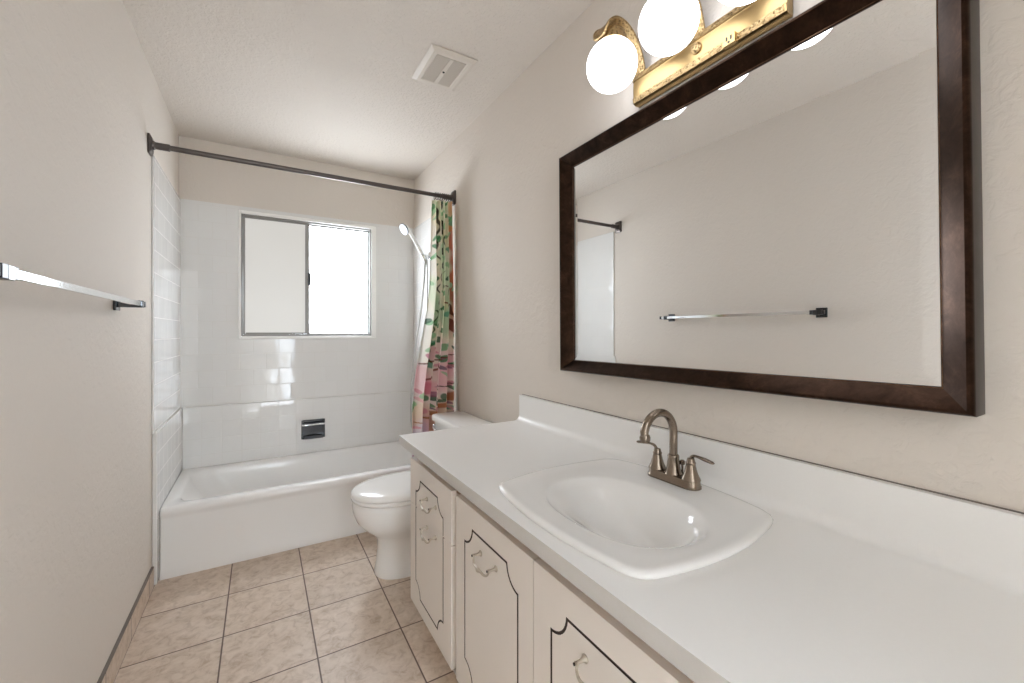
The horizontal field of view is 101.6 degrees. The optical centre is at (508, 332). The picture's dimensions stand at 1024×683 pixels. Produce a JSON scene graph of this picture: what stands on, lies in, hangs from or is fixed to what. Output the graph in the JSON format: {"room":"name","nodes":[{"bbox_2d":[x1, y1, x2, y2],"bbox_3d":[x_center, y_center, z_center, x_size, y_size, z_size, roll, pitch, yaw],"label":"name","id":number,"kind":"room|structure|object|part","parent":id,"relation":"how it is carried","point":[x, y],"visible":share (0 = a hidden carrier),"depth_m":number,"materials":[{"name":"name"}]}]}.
{"room":"bathroom","nodes":[
{"label":"bathroom","id":0,"kind":"room"},
{"bbox_2d":[0,0,178,682],"bbox_3d":[-1.102,-0.018,0.859,0.120,2.464,4.342,0,0,-31],"label":"wall","id":1,"kind":"structure","parent":0,"point":[81,97],"depth_m":1.18,"materials":[{"name":"paint"}]},
{"bbox_2d":[0,263,145,310],"bbox_3d":[-1.134,-0.103,1.111,0.078,0.052,1.028,0,0,-31],"label":"towel bar","id":2,"kind":"object","parent":1,"relation":"attached to","point":[8,272],"visible":1,"depth_m":0.92,"materials":[{"name":"silver metal"}]},
{"bbox_2d":[97,566,153,682],"bbox_3d":[-0.848,1.165,0.559,0.011,0.098,3.325,0,0,-31],"label":"baseboard","id":3,"kind":"structure","parent":1,"relation":"attached to","point":[111,668],"depth_m":1.60,"materials":[{"name":"wood"}]},
{"bbox_2d":[151,155,180,434],"bbox_3d":[-1.893,-0.179,2.323,0.010,1.336,0.776,0,0,-31],"label":"wall tiles","id":4,"kind":"structure","parent":1,"relation":"attached to","point":[165,201],"depth_m":2.19,"materials":[{"name":"tile"}]},
{"bbox_2d":[152,408,181,584],"bbox_3d":[-1.891,0.847,2.331,0.020,0.736,0.764,0,0,-31],"label":"trim","id":5,"kind":"structure","parent":1,"relation":"attached to","point":[167,439],"depth_m":2.12,"materials":[{"name":"tile"}]},
{"bbox_2d":[147,133,455,205],"bbox_3d":[-1.014,-0.873,2.334,1.531,0.090,0.066,0,0,-31],"label":"shower curtain rod","id":6,"kind":"object","parent":1,"relation":"attached to","point":[152,145],"visible":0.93,"depth_m":2.21,"materials":[{"name":"grey metal"}]},
{"bbox_3d":[-1.014,-0.873,2.334,1.503,0.025,0.025,0,0,-31],"label":"rod","id":7,"kind":"part","parent":6,"relation":"part of","materials":[{"name":"grey metal"}]},
{"bbox_2d":[412,192,453,456],"bbox_3d":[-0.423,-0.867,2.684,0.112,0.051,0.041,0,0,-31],"label":"shower curtain","id":8,"kind":"object","parent":6,"relation":"hanging from","point":[433,392],"visible":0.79,"depth_m":2.63,"materials":[{"name":"fabric"}]},
{"bbox_2d":[114,532,457,682],"bbox_3d":[-0.391,1.264,1.280,1.773,0.100,4.342,0,0,-31],"label":"floor","id":9,"kind":"structure","parent":0,"point":[319,612],"depth_m":1.71,"materials":[{"name":"tile"}]},
{"bbox_2d":[159,441,411,579],"bbox_3d":[-1.244,1.041,2.722,1.490,0.347,0.699,0,0,-31],"label":"bathtub","id":10,"kind":"object","parent":9,"relation":"on","point":[213,516],"visible":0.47,"depth_m":2.37,"materials":[{"name":"white ceramic"}]},
{"bbox_2d":[351,411,491,579],"bbox_3d":[-0.466,0.849,2.213,0.697,0.731,0.476,0,0,-31],"label":"toilet","id":11,"kind":"object","parent":9,"relation":"on","point":[381,505],"visible":0.46,"depth_m":2.06,"materials":[{"name":"white ceramic"}]},
{"bbox_3d":[-0.564,0.817,2.159,0.472,0.020,0.384,0,0,-31],"label":"seat","id":12,"kind":"part","parent":11,"relation":"part of","materials":[{"name":"white plastic"}]},
{"bbox_3d":[-0.564,0.790,2.159,0.470,0.030,0.382,0,0,-31],"label":"seat lid","id":13,"kind":"part","parent":11,"relation":"part of","materials":[{"name":"white plastic"}]},
{"bbox_3d":[-0.540,1.022,2.173,0.516,0.386,0.372,0,0,-31],"label":"bowl","id":14,"kind":"part","parent":11,"relation":"part of","materials":[{"name":"white ceramic"}]},
{"bbox_3d":[-0.252,0.676,2.338,0.188,0.306,0.454,0,0,-31],"label":"tank","id":15,"kind":"part","parent":11,"relation":"part of","materials":[{"name":"white ceramic"}]},
{"bbox_3d":[-0.256,0.503,2.338,0.209,0.038,0.476,0,0,-31],"label":"tank lid","id":16,"kind":"part","parent":11,"relation":"part of","materials":[{"name":"white ceramic"}]},
{"bbox_2d":[411,457,694,682],"bbox_3d":[0.283,0.836,1.057,0.593,0.756,1.795,0,0,-31],"label":"vanity cabinet","id":17,"kind":"object","parent":9,"relation":"on","point":[494,609],"visible":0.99,"depth_m":1.05,"materials":[{"name":"paint"}]},
{"bbox_3d":[-0.291,0.616,1.480,0.037,0.030,0.105,0,0,-31],"label":"handle","id":18,"kind":"part","parent":17,"relation":"part of","materials":[{"name":"beige metal"}]},
{"bbox_3d":[-0.291,0.720,1.480,0.037,0.030,0.105,0,0,-31],"label":"handle","id":19,"kind":"part","parent":17,"relation":"part of","materials":[{"name":"beige metal"}]},
{"bbox_3d":[-0.282,0.881,1.520,0.018,0.392,0.423,0,0,-31],"label":"deep drawer","id":20,"kind":"part","parent":17,"relation":"part of","materials":[{"name":"paint"}]},
{"bbox_3d":[-0.282,0.595,1.520,0.018,0.174,0.423,0,0,-31],"label":"drawer","id":21,"kind":"part","parent":17,"relation":"part of","materials":[{"name":"paint"}]},
{"bbox_3d":[-0.070,0.617,1.107,0.037,0.030,0.105,0,0,-31],"label":"handle","id":22,"kind":"part","parent":17,"relation":"part of","materials":[{"name":"beige metal"}]},
{"bbox_3d":[-0.047,0.792,1.121,0.018,0.570,0.428,0,0,-31],"label":"door","id":23,"kind":"part","parent":17,"relation":"part of","materials":[{"name":"paint"}]},
{"bbox_3d":[0.150,0.617,0.735,0.037,0.030,0.105,0,0,-31],"label":"handle","id":24,"kind":"part","parent":17,"relation":"part of","materials":[{"name":"beige metal"}]},
{"bbox_3d":[0.174,0.792,0.749,0.018,0.570,0.432,0,0,-31],"label":"door","id":25,"kind":"part","parent":17,"relation":"part of","materials":[{"name":"paint"}]},
{"bbox_2d":[399,394,1023,682],"bbox_3d":[0.276,0.376,1.070,0.598,0.158,1.830,0,0,-31],"label":"countertop","id":26,"kind":"structure","parent":17,"relation":"on","point":[854,577],"depth_m":0.72,"materials":[{"name":"white laminate"}]},
{"bbox_2d":[499,459,772,579],"bbox_3d":[0.284,0.471,1.032,0.509,0.128,0.566,0,0,-31],"label":"sink","id":27,"kind":"object","parent":26,"relation":"in","point":[636,524],"visible":0.98,"depth_m":1.01,"materials":[{"name":"white ceramic"}]},
{"bbox_2d":[636,409,714,490],"bbox_3d":[0.447,0.307,1.145,0.179,0.204,0.180,0,0,14],"label":"faucet","id":28,"kind":"object","parent":26,"relation":"on","point":[672,473],"visible":1,"depth_m":1.13,"materials":[{"name":"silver metal"}]},
{"bbox_3d":[0.413,0.353,1.214,0.050,0.070,0.095,0,0,-31],"label":"handle","id":29,"kind":"part","parent":28,"relation":"part of","materials":[{"name":"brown metal"}]},
{"bbox_3d":[0.408,0.296,1.121,0.150,0.183,0.047,0,0,-31],"label":"spout","id":30,"kind":"part","parent":28,"relation":"part of","materials":[{"name":"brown metal"}]},
{"bbox_3d":[0.453,0.397,1.148,0.052,0.023,0.160,0,0,-31],"label":"plate","id":31,"kind":"part","parent":28,"relation":"part of","materials":[{"name":"brown metal"}]},
{"bbox_3d":[0.477,0.372,1.148,0.016,0.043,0.016,0,0,-31],"label":"lift rod","id":32,"kind":"part","parent":28,"relation":"part of","materials":[{"name":"brown metal"}]},
{"bbox_3d":[0.492,0.353,1.082,0.050,0.070,0.095,0,0,-31],"label":"handle","id":33,"kind":"part","parent":28,"relation":"part of","materials":[{"name":"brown metal"}]},
{"bbox_2d":[179,136,413,228],"bbox_3d":[-1.466,-0.018,3.097,1.533,2.464,0.120,0,0,-31],"label":"wall","id":34,"kind":"structure","parent":0,"point":[204,179],"depth_m":2.97,"materials":[{"name":"paint"}]},
{"bbox_2d":[181,199,412,407],"bbox_3d":[-1.433,-0.179,3.041,1.513,1.336,0.010,0,0,-31],"label":"wall tiles","id":35,"kind":"structure","parent":34,"relation":"attached to","point":[218,367],"depth_m":2.87,"materials":[{"name":"tile"}]},
{"bbox_2d":[182,391,412,469],"bbox_3d":[-1.429,0.697,3.035,1.493,0.436,0.024,0,0,-31],"label":"wall tiles","id":36,"kind":"structure","parent":34,"relation":"attached to","point":[212,435],"depth_m":2.94,"materials":[{"name":"tile"}]},
{"bbox_2d":[239,210,375,338],"bbox_3d":[-1.452,-0.389,3.083,0.903,0.874,0.118,0,0,-31],"label":"window","id":37,"kind":"structure","parent":34,"relation":"in","point":[300,277],"depth_m":3.03,"materials":[{"name":"white"}]},
{"bbox_3d":[-1.635,-0.388,2.938,0.368,0.780,0.004,0,0,-31],"label":"pane","id":38,"kind":"part","parent":37,"relation":"part of","materials":[{"name":"clear glass"}]},
{"bbox_3d":[-1.629,-0.388,2.942,0.406,0.802,0.016,0,0,-31],"label":"sash","id":39,"kind":"part","parent":37,"relation":"part of","materials":[{"name":"silver metal"}]},
{"bbox_3d":[-1.283,-0.387,3.170,0.413,0.782,0.004,0,0,-31],"label":"pane","id":40,"kind":"part","parent":37,"relation":"part of","materials":[{"name":"clear glass"}]},
{"bbox_3d":[-1.288,-0.388,3.167,0.445,0.802,0.016,0,0,-31],"label":"sash","id":41,"kind":"part","parent":37,"relation":"part of","materials":[{"name":"silver metal"}]},
{"bbox_2d":[301,418,324,439],"bbox_3d":[-1.405,0.700,3.010,0.155,0.138,0.043,0,0,-31],"label":"soap dish","id":42,"kind":"object","parent":34,"relation":"attached to","point":[314,428],"visible":1,"depth_m":3.02,"materials":[{"name":"silver metal"}]},
{"bbox_2d":[303,434,322,439],"bbox_3d":[-1.403,0.751,3.007,0.134,0.022,0.033,0,0,-31],"label":"tray","id":43,"kind":"object","parent":42,"relation":"on","point":[305,436],"depth_m":3.00,"materials":[{"name":"silver metal"}]},
{"bbox_2d":[122,0,594,179],"bbox_3d":[-0.391,-1.300,1.280,1.773,0.100,4.342,0,0,-31],"label":"ceiling","id":44,"kind":"structure","parent":0,"point":[323,81],"depth_m":1.95,"materials":[{"name":"paint"}]},
{"bbox_2d":[411,44,477,91],"bbox_3d":[-0.309,-1.240,1.987,0.224,0.017,0.286,0,0,-31],"label":"ceiling vent","id":45,"kind":"object","parent":44,"relation":"in","point":[441,67],"visible":1,"depth_m":1.96,"materials":[{"name":"beige plastic"}]},
{"bbox_2d":[422,54,449,81],"bbox_3d":[-0.344,-1.239,1.966,0.060,0.004,0.203,0,0,-31],"label":"grille","id":46,"kind":"object","parent":45,"relation":"attached to","point":[437,66],"depth_m":1.96,"materials":[{"name":"white plastic"}]},
{"bbox_2d":[438,60,465,86],"bbox_3d":[-0.275,-1.239,2.007,0.060,0.004,0.203,0,0,-31],"label":"grille","id":47,"kind":"object","parent":45,"relation":"attached to","point":[454,70],"depth_m":2.00,"materials":[{"name":"white plastic"}]},
{"bbox_2d":[414,0,1023,511],"bbox_3d":[0.320,-0.018,1.701,0.120,2.464,4.342,0,0,-31],"label":"wall","id":48,"kind":"structure","parent":0,"point":[502,169],"depth_m":1.47,"materials":[{"name":"paint"}]},
{"bbox_2d":[399,223,429,427],"bbox_3d":[-0.672,-0.005,3.021,0.223,1.532,0.084,0,0,-31],"label":"shower","id":49,"kind":"object","parent":48,"relation":"attached to","point":[404,229],"visible":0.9,"depth_m":3.03,"materials":[{"name":"silver metal"}]},
{"bbox_3d":[-0.670,-0.636,3.031,0.153,0.223,0.036,0,0,-31],"label":"shower handle","id":50,"kind":"part","parent":49,"relation":"part of","materials":[{"name":"white plastic"}]},
{"bbox_2d":[413,217,430,389],"bbox_3d":[-0.583,-0.179,3.099,0.010,1.336,0.776,0,0,-31],"label":"trim","id":51,"kind":"structure","parent":48,"relation":"attached to","point":[422,233],"depth_m":3.29,"materials":[{"name":"tile"}]},
{"bbox_2d":[586,0,792,107],"bbox_3d":[0.456,-0.852,1.132,0.224,0.213,0.572,0,0,-31],"label":"vanity light","id":52,"kind":"object","parent":48,"relation":"attached to","point":[675,31],"visible":1,"depth_m":1.14,"materials":[{"name":"gold metal"}]},
{"bbox_3d":[0.319,-0.826,1.294,0.154,0.154,0.154,0,0,-31],"label":"glass globe","id":53,"kind":"part","parent":52,"relation":"part of","materials":[{"name":"white glass"}]},
{"bbox_3d":[0.353,-0.892,1.314,0.190,0.134,0.070,0,0,-31],"label":"arm","id":54,"kind":"part","parent":52,"relation":"part of","materials":[{"name":"gold metal"}]},
{"bbox_3d":[0.426,-0.826,1.114,0.154,0.154,0.154,0,0,-31],"label":"glass globe","id":55,"kind":"part","parent":52,"relation":"part of","materials":[{"name":"white glass"}]},
{"bbox_3d":[0.460,-0.892,1.134,0.190,0.134,0.070,0,0,-31],"label":"arm","id":56,"kind":"part","parent":52,"relation":"part of","materials":[{"name":"gold metal"}]},
{"bbox_2d":[723,31,737,48],"bbox_3d":[0.576,-0.759,1.087,0.014,0.025,0.032,0,0,-31],"label":"outlet","id":57,"kind":"object","parent":52,"relation":"attached to","point":[730,39],"depth_m":1.08,"materials":[{"name":"white"}]},
{"bbox_3d":[0.532,-0.826,0.934,0.154,0.154,0.154,0,0,-31],"label":"glass globe","id":58,"kind":"part","parent":52,"relation":"part of","materials":[{"name":"white glass"}]},
{"bbox_2d":[514,395,1023,597],"bbox_3d":[0.512,0.359,1.210,0.046,0.120,1.830,0,0,-31],"label":"backsplash","id":59,"kind":"structure","parent":48,"relation":"attached to","point":[980,543],"depth_m":0.89,"materials":[{"name":"white stone"}]},
{"bbox_2d":[559,0,984,416],"bbox_3d":[0.512,-0.277,1.196,0.061,0.848,1.124,0,-1,-31],"label":"wall mirror","id":60,"kind":"object","parent":48,"relation":"attached to","point":[801,215],"visible":1,"depth_m":0.94,"materials":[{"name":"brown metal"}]}
]}

